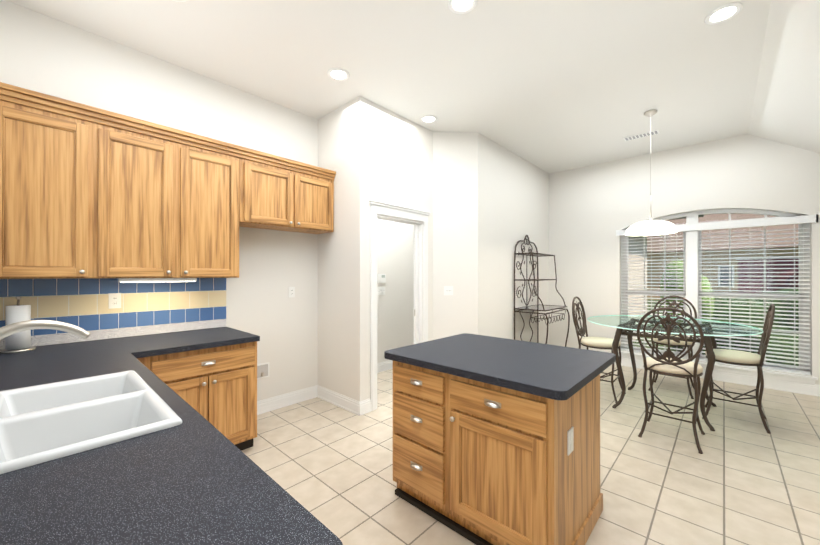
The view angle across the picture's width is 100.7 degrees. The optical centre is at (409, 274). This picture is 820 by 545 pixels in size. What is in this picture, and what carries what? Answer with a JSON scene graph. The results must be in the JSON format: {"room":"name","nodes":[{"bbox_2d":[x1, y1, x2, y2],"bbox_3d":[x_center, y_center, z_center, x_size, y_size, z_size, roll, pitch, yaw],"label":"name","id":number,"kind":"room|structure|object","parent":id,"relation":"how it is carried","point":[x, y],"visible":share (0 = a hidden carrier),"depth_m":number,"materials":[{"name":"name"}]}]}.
{"room":"kitchen","nodes":[
{"label":"kitchen","id":0,"kind":"room"},
{"bbox_2d":[0,0,317,400],"bbox_3d":[-2.986,-0.198,2.015,0.120,3.250,5.720,0,0,43],"label":"wall","id":1,"kind":"structure","parent":0,"point":[43,53],"depth_m":3.28,"materials":[{"name":"white paint"}]},
{"bbox_2d":[0,90,95,278],"bbox_3d":[-2.460,-0.524,2.241,0.341,1.102,0.515,0,0,43],"label":"upper cabinet","id":2,"kind":"object","parent":1,"relation":"attached to","point":[86,191],"depth_m":2.16,"materials":[{"name":"brown wood"}]},
{"bbox_2d":[0,278,225,349],"bbox_3d":[-2.259,0.264,2.705,0.008,0.466,1.474,0,0,43],"label":"tile backsplash","id":3,"kind":"structure","parent":1,"relation":"attached to","point":[145,308],"depth_m":2.65,"materials":[{"name":"blue tile"}]},
{"bbox_2d":[109,293,120,308],"bbox_3d":[-2.301,0.206,2.647,0.008,0.118,0.075,0,0,43],"label":"outlet","id":4,"kind":"object","parent":3,"relation":"attached to","point":[114,300],"visible":1,"depth_m":2.65,"materials":[{"name":"white plastic"}]},
{"bbox_2d":[96,114,243,277],"bbox_3d":[-1.959,-0.523,2.782,0.341,1.102,0.959,0,0,43],"label":"upper cabinet","id":5,"kind":"object","parent":1,"relation":"attached to","point":[168,205],"depth_m":2.61,"materials":[{"name":"brown wood"}]},
{"bbox_2d":[118,278,196,281],"bbox_3d":[-1.946,0.044,2.640,0.050,0.030,0.490,0,0,43],"label":"under-cabinet light","id":6,"kind":"object","parent":5,"relation":"attached to","point":[157,279],"visible":1,"depth_m":2.61,"materials":[{"name":"white plastic"}]},
{"bbox_2d":[257,362,269,378],"bbox_3d":[-1.519,0.995,3.496,0.020,0.150,0.150,0,0,43],"label":"outlet box","id":7,"kind":"object","parent":1,"relation":"attached to","point":[262,370],"visible":0.76,"depth_m":3.50,"materials":[{"name":"white plastic"}]},
{"bbox_2d":[244,154,335,233],"bbox_3d":[-1.295,-0.771,3.502,0.341,0.602,0.997,0,0,43],"label":"upper cabinet","id":8,"kind":"object","parent":1,"relation":"attached to","point":[280,196],"depth_m":3.35,"materials":[{"name":"brown wood"}]},
{"bbox_2d":[289,287,294,297],"bbox_3d":[-1.303,0.196,3.740,0.008,0.116,0.072,0,0,43],"label":"outlet","id":9,"kind":"object","parent":1,"relation":"attached to","point":[291,291],"visible":1,"depth_m":3.74,"materials":[{"name":"white plastic"}]},
{"bbox_2d":[318,100,352,398],"bbox_3d":[-0.799,-0.194,3.807,0.660,3.250,0.120,0,0,43],"label":"wall","id":10,"kind":"structure","parent":0,"point":[335,281],"depth_m":3.72,"materials":[{"name":"white paint"}]},
{"bbox_2d":[353,96,432,401],"bbox_3d":[-0.153,-0.194,3.931,0.120,3.250,1.180,0,0,43],"label":"wall","id":11,"kind":"structure","parent":0,"point":[392,157],"depth_m":3.62,"materials":[{"name":"white paint"}]},
{"bbox_2d":[369,200,430,410],"bbox_3d":[-0.133,0.328,3.925,0.166,2.205,0.970,0,0,43],"label":"door frame","id":12,"kind":"structure","parent":11,"relation":"attached to","point":[393,211],"depth_m":3.74,"materials":[{"name":"white wood"}]},
{"bbox_2d":[414,224,418,343],"bbox_3d":[0.077,0.405,4.184,0.037,2.046,0.057,0,0,43],"label":"pocket door edge","id":13,"kind":"object","parent":11,"relation":"attached to","point":[416,283],"visible":0.81,"depth_m":4.17,"materials":[{"name":"white wood"}]},
{"bbox_2d":[377,219,413,362],"bbox_3d":[-0.324,-0.191,5.220,0.120,3.250,2.600,0,0,43],"label":"wall","id":14,"kind":"structure","parent":0,"point":[395,302],"depth_m":5.20,"materials":[{"name":"white paint"}]},
{"bbox_2d":[377,287,384,294],"bbox_3d":[-0.425,0.243,5.013,0.009,0.118,0.165,0,0,43],"label":"light switch","id":15,"kind":"object","parent":14,"relation":"attached to","point":[380,290],"visible":0.92,"depth_m":5.01,"materials":[{"name":"white plastic"}]},
{"bbox_2d":[377,274,385,282],"bbox_3d":[-0.420,0.058,5.008,0.023,0.130,0.160,0,0,43],"label":"thermostat","id":16,"kind":"object","parent":14,"relation":"attached to","point":[381,278],"visible":0.9,"depth_m":4.99,"materials":[{"name":"white plastic"}]},
{"bbox_2d":[7,0,819,173],"bbox_3d":[-0.116,-1.245,2.088,7.200,1.357,9.720,0,0,43],"label":"ceiling","id":17,"kind":"structure","parent":0,"point":[550,86],"depth_m":2.88,"materials":[{"name":"white paint"}]},
{"bbox_2d":[327,68,349,80],"bbox_3d":[-0.650,-1.816,3.087,0.199,0.009,0.199,0,0,43],"label":"recessed light","id":18,"kind":"object","parent":17,"relation":"in","point":[339,74],"depth_m":3.08,"materials":[{"name":"white"}]},
{"bbox_2d":[420,115,436,122],"bbox_3d":[0.221,-1.814,3.971,0.199,0.009,0.199,0,0,43],"label":"recessed light","id":19,"kind":"object","parent":17,"relation":"in","point":[427,118],"depth_m":3.97,"materials":[{"name":"white"}]},
{"bbox_2d":[448,0,477,13],"bbox_3d":[0.351,-1.817,2.271,0.199,0.009,0.199,0,0,43],"label":"recessed light","id":20,"kind":"object","parent":17,"relation":"in","point":[456,6],"depth_m":2.30,"materials":[{"name":"white"}]},
{"bbox_2d":[623,130,659,140],"bbox_3d":[3.019,-1.813,4.435,0.380,0.009,0.140,0,0,43],"label":"ceiling vent","id":21,"kind":"object","parent":17,"relation":"in","point":[641,135],"visible":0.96,"depth_m":4.42,"materials":[{"name":"white metal"}]},
{"bbox_2d":[625,109,677,235],"bbox_3d":[2.697,-1.139,3.805,0.480,1.359,0.480,0,0,43],"label":"pendant light","id":22,"kind":"object","parent":17,"relation":"hanging from","point":[650,226],"visible":1,"depth_m":3.75,"materials":[{"name":"silver metal"}]},
{"bbox_2d":[704,2,742,24],"bbox_3d":[2.187,-1.817,2.371,0.199,0.009,0.199,0,0,43],"label":"recessed light","id":23,"kind":"object","parent":17,"relation":"in","point":[723,13],"depth_m":2.36,"materials":[{"name":"white"}]},
{"bbox_2d":[433,132,477,339],"bbox_3d":[0.552,-0.193,4.419,0.631,3.250,0.170,0,0,-2],"label":"wall","id":24,"kind":"structure","parent":0,"point":[455,210],"depth_m":4.34,"materials":[{"name":"white paint"}]},
{"bbox_2d":[444,286,452,294],"bbox_3d":[0.492,0.207,4.325,0.118,0.118,0.009,0,0,-2],"label":"light switch","id":25,"kind":"object","parent":24,"relation":"attached to","point":[448,290],"visible":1,"depth_m":4.32,"materials":[{"name":"white plastic"}]},
{"bbox_2d":[478,133,548,343],"bbox_3d":[1.685,-0.191,5.316,0.120,3.250,2.530,0,0,43],"label":"wall","id":26,"kind":"structure","parent":0,"point":[513,199],"depth_m":4.97,"materials":[{"name":"white paint"}]},
{"bbox_2d":[257,357,819,415],"bbox_3d":[1.912,1.363,3.259,5.823,0.137,5.001,0,0,43],"label":"baseboard","id":27,"kind":"structure","parent":26,"relation":"attached to","point":[356,407],"depth_m":3.94,"materials":[{"name":"white wood"}]},
{"bbox_2d":[242,365,819,544],"bbox_3d":[-0.055,1.477,2.148,7.200,0.100,9.900,0,0,43],"label":"floor","id":28,"kind":"structure","parent":0,"point":[745,478],"depth_m":2.50,"materials":[{"name":"tile"}]},
{"bbox_2d":[0,334,342,544],"bbox_3d":[-1.478,0.890,1.242,3.135,1.070,0.990,0,0,43],"label":"countertop","id":29,"kind":"structure","parent":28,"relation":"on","point":[197,476],"depth_m":0.83,"materials":[{"name":"black stone"}]},
{"bbox_2d":[0,296,35,353],"bbox_3d":[-2.544,0.319,2.205,0.156,0.355,0.156,0,0,43],"label":"paper towel holder","id":30,"kind":"object","parent":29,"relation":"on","point":[18,342],"visible":0.94,"depth_m":2.17,"materials":[{"name":"silver metal"}]},
{"bbox_2d":[0,370,182,473],"bbox_3d":[-1.242,0.576,1.219,0.860,0.207,0.530,0,0,43],"label":"sink","id":31,"kind":"object","parent":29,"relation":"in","point":[42,423],"visible":0.75,"depth_m":1.24,"materials":[{"name":"white ceramic"}]},
{"bbox_2d":[0,320,90,339],"bbox_3d":[-1.276,0.314,1.131,0.221,0.315,0.318,0,0,43],"label":"faucet","id":32,"kind":"object","parent":31,"relation":"on","point":[14,328],"visible":1,"depth_m":1.17,"materials":[{"name":"silver metal"}]},
{"bbox_2d":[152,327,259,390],"bbox_3d":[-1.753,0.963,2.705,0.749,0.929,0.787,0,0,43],"label":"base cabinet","id":33,"kind":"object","parent":28,"relation":"on","point":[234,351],"depth_m":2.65,"materials":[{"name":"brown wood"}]},
{"bbox_2d":[384,333,615,544],"bbox_3d":[0.557,0.962,2.155,1.130,0.930,0.961,0,0,43],"label":"kitchen island","id":34,"kind":"object","parent":28,"relation":"on","point":[496,440],"visible":1,"depth_m":1.78,"materials":[{"name":"brown wood"}]},
{"bbox_2d":[514,235,569,346],"bbox_3d":[2.023,0.403,5.187,0.520,2.061,0.910,0,0,43],"label":"rack","id":35,"kind":"object","parent":28,"relation":"on","point":[538,307],"visible":0.92,"depth_m":5.23,"materials":[{"name":"grey metal"}]},
{"bbox_2d":[572,296,625,402],"bbox_3d":[2.258,0.853,4.084,0.509,1.156,0.453,0,0,43],"label":"chair","id":36,"kind":"object","parent":28,"relation":"on","point":[596,342],"visible":0.73,"depth_m":4.06,"materials":[{"name":"grey metal"}]},
{"bbox_2d":[637,307,704,453],"bbox_3d":[2.308,0.851,2.996,0.453,1.156,0.509,0,0,43],"label":"chair","id":37,"kind":"object","parent":28,"relation":"on","point":[668,362],"visible":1,"depth_m":2.87,"materials":[{"name":"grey metal"}]},
{"bbox_2d":[648,296,696,398],"bbox_3d":[3.264,0.853,4.222,0.453,1.156,0.509,0,0,43],"label":"chair","id":38,"kind":"object","parent":28,"relation":"on","point":[672,342],"visible":0.46,"depth_m":4.22,"materials":[{"name":"grey metal"}]},
{"bbox_2d":[587,315,762,430],"bbox_3d":[2.745,0.977,3.660,1.480,0.907,1.480,0,0,43],"label":"dining table","id":39,"kind":"object","parent":28,"relation":"on","point":[710,343],"visible":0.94,"depth_m":3.60,"materials":[{"name":"clear glass"}]},
{"bbox_2d":[702,304,774,433],"bbox_3d":[3.220,0.851,3.344,0.509,1.156,0.453,0,0,43],"label":"chair","id":40,"kind":"object","parent":28,"relation":"on","point":[735,357],"visible":0.88,"depth_m":3.23,"materials":[{"name":"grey metal"}]},
{"bbox_2d":[549,134,819,384],"bbox_3d":[4.143,-0.192,4.726,4.530,3.250,0.180,0,0,43],"label":"wall","id":41,"kind":"structure","parent":0,"point":[593,208],"depth_m":5.14,"materials":[{"name":"white paint"}]},
{"bbox_2d":[621,209,810,374],"bbox_3d":[4.097,0.158,4.757,1.980,2.110,0.156,0,0,43],"label":"window unit","id":42,"kind":"structure","parent":41,"relation":"in","point":[691,264],"depth_m":4.74,"materials":[{"name":"white"}]},
{"bbox_2d":[616,214,817,374],"bbox_3d":[4.064,0.253,4.721,2.070,1.910,0.103,0,0,43],"label":"window blinds","id":43,"kind":"object","parent":42,"relation":"attached to","point":[758,222],"visible":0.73,"depth_m":4.47,"materials":[{"name":"white plastic"}]},
{"bbox_2d":[618,351,817,384],"bbox_3d":[4.064,1.258,4.718,2.060,0.089,0.135,0,0,43],"label":"window sill","id":44,"kind":"structure","parent":41,"relation":"attached to","point":[772,375],"depth_m":4.34,"materials":[{"name":"white wood"}]},
{"label":"outside","id":45,"kind":"structure","parent":0,"visible":0},
{"bbox_2d":[632,299,672,350],"bbox_3d":[18.207,1.735,18.958,52.000,0.220,39.820,0,0,43],"label":"ground","id":46,"kind":"structure","parent":45,"point":[650,324],"depth_m":12.26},
{"bbox_2d":[629,213,798,341],"bbox_3d":[16.831,-1.755,14.531,25.200,6.780,31.400,0,0,43],"label":"houses","id":47,"kind":"structure","parent":46,"relation":"on","point":[716,217],"depth_m":19.49,"materials":[{"name":"beige"}]},
{"bbox_2d":[660,258,798,365],"bbox_3d":[6.674,0.738,6.270,2.988,2.055,4.416,0,0,43],"label":"shrubs","id":48,"kind":"object","parent":46,"relation":"on","point":[757,300],"depth_m":5.18,"materials":[{"name":"green plant"}]}
]}

